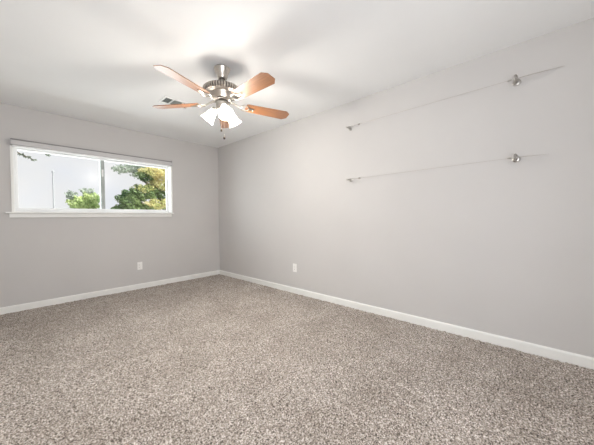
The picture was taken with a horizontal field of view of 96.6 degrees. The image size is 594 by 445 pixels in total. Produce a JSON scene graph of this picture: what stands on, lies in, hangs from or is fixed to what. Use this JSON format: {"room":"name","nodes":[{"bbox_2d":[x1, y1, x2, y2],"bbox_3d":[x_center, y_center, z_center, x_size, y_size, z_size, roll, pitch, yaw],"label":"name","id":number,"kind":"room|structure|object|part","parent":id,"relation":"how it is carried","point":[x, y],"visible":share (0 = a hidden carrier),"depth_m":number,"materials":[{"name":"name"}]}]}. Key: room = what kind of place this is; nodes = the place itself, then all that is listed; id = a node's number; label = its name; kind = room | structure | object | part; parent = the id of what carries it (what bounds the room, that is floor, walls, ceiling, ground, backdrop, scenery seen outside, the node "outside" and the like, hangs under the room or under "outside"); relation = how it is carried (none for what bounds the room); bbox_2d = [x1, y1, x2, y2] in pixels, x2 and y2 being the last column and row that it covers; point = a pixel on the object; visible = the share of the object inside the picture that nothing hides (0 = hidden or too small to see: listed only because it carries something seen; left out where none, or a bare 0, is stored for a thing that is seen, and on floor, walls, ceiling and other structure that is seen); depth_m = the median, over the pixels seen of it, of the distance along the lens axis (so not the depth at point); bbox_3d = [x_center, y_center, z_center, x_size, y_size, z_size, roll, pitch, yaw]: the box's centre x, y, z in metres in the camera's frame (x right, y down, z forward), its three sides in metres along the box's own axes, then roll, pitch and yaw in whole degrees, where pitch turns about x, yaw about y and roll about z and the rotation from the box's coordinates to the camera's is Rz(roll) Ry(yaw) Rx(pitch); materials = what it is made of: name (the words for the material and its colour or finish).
{"room":"empty bedroom","nodes":[
{"label":"empty bedroom","id":0,"kind":"room"},
{"bbox_2d":[0,103,219,307],"bbox_3d":[-2.779,-0.103,3.837,0.140,2.590,3.880,0,1,43],"label":"wall","id":1,"kind":"structure","parent":0,"point":[42,258],"depth_m":3.75,"materials":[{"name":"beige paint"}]},
{"bbox_2d":[5,145,173,217],"bbox_3d":[-2.776,-0.505,3.793,0.170,0.856,1.907,0,1,43],"label":"window","id":2,"kind":"structure","parent":1,"relation":"in","point":[17,212],"depth_m":3.65,"materials":[{"name":"white plastic"}]},
{"bbox_3d":[-3.079,-0.529,3.492,0.030,0.753,0.882,0,1,43],"label":"sliding sash","id":3,"kind":"part","parent":2,"relation":"part of","materials":[{"name":"clear glass"}]},
{"bbox_3d":[-2.739,-0.134,3.769,0.079,0.016,1.907,0,1,43],"label":"sill","id":4,"kind":"part","parent":2,"relation":"part of","materials":[{"name":"white paint"}]},
{"bbox_2d":[9,137,172,166],"bbox_3d":[-2.717,-0.959,3.749,0.057,0.100,1.840,0,1,43],"label":"roller blind","id":5,"kind":"object","parent":2,"relation":"attached to","point":[20,143],"visible":1,"depth_m":3.56,"materials":[{"name":"white plastic"}]},
{"bbox_3d":[-2.521,-0.547,4.154,0.030,0.753,0.940,0,1,43],"label":"fixed sash","id":6,"kind":"part","parent":2,"relation":"part of","materials":[{"name":"clear glass"}]},
{"bbox_2d":[0,270,219,314],"bbox_3d":[-2.711,1.006,3.806,0.014,0.095,3.600,0,1,43],"label":"baseboard","id":7,"kind":"structure","parent":1,"relation":"attached to","point":[26,306],"depth_m":3.69,"materials":[{"name":"white paint"}]},
{"bbox_2d":[137,262,141,269],"bbox_3d":[-2.438,0.673,4.102,0.010,0.118,0.072,0,1,43],"label":"wall outlet","id":8,"kind":"object","parent":1,"relation":"attached to","point":[139,264],"visible":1,"depth_m":4.09,"materials":[{"name":"white plastic"}]},
{"bbox_2d":[0,274,593,444],"bbox_3d":[-0.726,1.125,1.987,5.680,0.162,3.880,0,1,43],"label":"floor","id":9,"kind":"structure","parent":0,"point":[219,359],"depth_m":1.77,"materials":[{"name":"carpet"}]},
{"bbox_2d":[0,0,593,147],"bbox_3d":[-0.753,-1.458,1.937,5.680,0.150,3.880,0,1,43],"label":"ceiling","id":10,"kind":"structure","parent":0,"point":[88,60],"depth_m":2.11,"materials":[{"name":"white paint"}]},
{"bbox_2d":[158,96,189,109],"bbox_3d":[-1.412,-1.393,3.087,0.190,0.010,0.320,0,1,43],"label":"ceiling vent","id":11,"kind":"object","parent":10,"relation":"in","point":[167,100],"visible":0.65,"depth_m":3.05,"materials":[{"name":"white metal"}]},
{"bbox_2d":[152,64,288,138],"bbox_3d":[-0.685,-1.070,2.451,1.283,0.646,1.220,-1,1,-11],"label":"ceiling fan","id":12,"kind":"object","parent":10,"relation":"hanging from","point":[223,92],"visible":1,"depth_m":2.31,"materials":[{"name":"brown wood"}]},
{"bbox_3d":[-1.111,-1.079,2.451,0.448,0.006,0.140,0,13,7],"label":"blade","id":13,"kind":"part","parent":12,"relation":"part of","materials":[{"name":"brown wood"}]},
{"bbox_3d":[-0.859,-1.073,2.001,0.140,0.006,0.448,13,7,24],"label":"blade","id":14,"kind":"part","parent":12,"relation":"part of","materials":[{"name":"brown wood"}]},
{"bbox_3d":[-0.813,-0.965,2.409,0.137,0.149,0.129,0,1,43],"label":"lamp shade","id":15,"kind":"part","parent":12,"relation":"part of","materials":[{"name":"white glass"}]},
{"bbox_3d":[-0.675,-1.136,2.398,0.216,0.046,0.216,0,1,43],"label":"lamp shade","id":16,"kind":"part","parent":12,"relation":"part of","materials":[{"name":"silver metal"}]},
{"bbox_3d":[-0.761,-1.090,2.830,0.140,0.006,0.448,-13,3,-11],"label":"blade","id":17,"kind":"part","parent":12,"relation":"part of","materials":[{"name":"brown wood"}]},
{"bbox_3d":[-0.622,-0.964,2.277,0.142,0.149,0.128,0,1,43],"label":"lamp shade","id":18,"kind":"part","parent":12,"relation":"part of","materials":[{"name":"white glass"}]},
{"bbox_3d":[-0.589,-0.969,2.511,0.124,0.149,0.140,-1,1,3],"label":"lamp shade","id":19,"kind":"part","parent":12,"relation":"part of","materials":[{"name":"white glass"}]},
{"bbox_3d":[-0.352,-1.080,2.101,0.448,0.006,0.140,0,-10,43],"label":"blade","id":20,"kind":"part","parent":12,"relation":"part of","materials":[{"name":"brown wood"}]},
{"bbox_3d":[-0.292,-1.091,2.614,0.448,0.006,0.140,-1,-11,-29],"label":"blade","id":21,"kind":"part","parent":12,"relation":"part of","materials":[{"name":"brown wood"}]},
{"bbox_2d":[218,18,593,357],"bbox_3d":[0.526,-0.128,3.341,5.400,2.590,0.140,0,1,43],"label":"wall","id":22,"kind":"structure","parent":0,"point":[504,247],"depth_m":2.43,"materials":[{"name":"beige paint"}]},
{"bbox_2d":[293,263,296,271],"bbox_3d":[-0.033,0.647,3.773,0.072,0.118,0.010,0,1,43],"label":"wall outlet","id":23,"kind":"object","parent":22,"relation":"attached to","point":[294,265],"visible":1,"depth_m":3.77,"materials":[{"name":"white plastic"}]},
{"bbox_2d":[220,270,593,369],"bbox_3d":[0.490,0.983,3.300,5.386,0.095,0.014,0,1,43],"label":"baseboard","id":24,"kind":"structure","parent":22,"relation":"attached to","point":[526,347],"depth_m":2.45,"materials":[{"name":"white paint"}]},
{"bbox_2d":[346,153,544,181],"bbox_3d":[1.218,-0.506,2.520,1.718,0.064,0.115,0,1,43],"label":"cable line","id":25,"kind":"object","parent":22,"relation":"attached to","point":[516,158],"visible":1,"depth_m":2.12,"materials":[{"name":"metal"}]},
{"bbox_2d":[346,66,562,130],"bbox_3d":[1.241,-1.110,2.482,1.796,0.067,0.115,0,1,43],"label":"cable line","id":26,"kind":"object","parent":22,"relation":"attached to","point":[516,81],"visible":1,"depth_m":2.09,"materials":[{"name":"metal"}]},
{"label":"outside","id":27,"kind":"structure","parent":0,"visible":0},
{"bbox_3d":[-27.940,1.378,43.000,89.840,0.150,100.000,0,1,43],"label":"ground","id":28,"kind":"structure","parent":27,"visible":0},
{"bbox_2d":[17,151,50,160],"bbox_3d":[-7.958,-0.923,4.872,2.475,5.495,4.966,0,1,43],"label":"tree","id":29,"kind":"object","parent":28,"relation":"on","point":[19,154],"visible":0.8,"depth_m":5.98,"materials":[{"name":"green plant"}]},
{"bbox_2d":[52,170,54,207],"bbox_3d":[-13.289,-0.568,14.462,0.107,4.530,0.110,0,1,43],"label":"utility pole","id":30,"kind":"object","parent":28,"relation":"on","point":[52,170],"visible":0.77,"depth_m":14.41,"materials":[{"name":"white"}]},
{"bbox_2d":[64,188,99,208],"bbox_3d":[-10.481,-0.022,13.067,1.700,3.433,1.504,0,1,43],"label":"street tree","id":31,"kind":"object","parent":28,"relation":"on","point":[88,200],"visible":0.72,"depth_m":12.79,"materials":[{"name":"green plant"}]},
{"bbox_2d":[110,164,165,209],"bbox_3d":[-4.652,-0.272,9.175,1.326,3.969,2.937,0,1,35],"label":"tree","id":32,"kind":"object","parent":28,"relation":"on","point":[154,191],"visible":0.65,"depth_m":8.55,"materials":[{"name":"green plant"}]}
]}

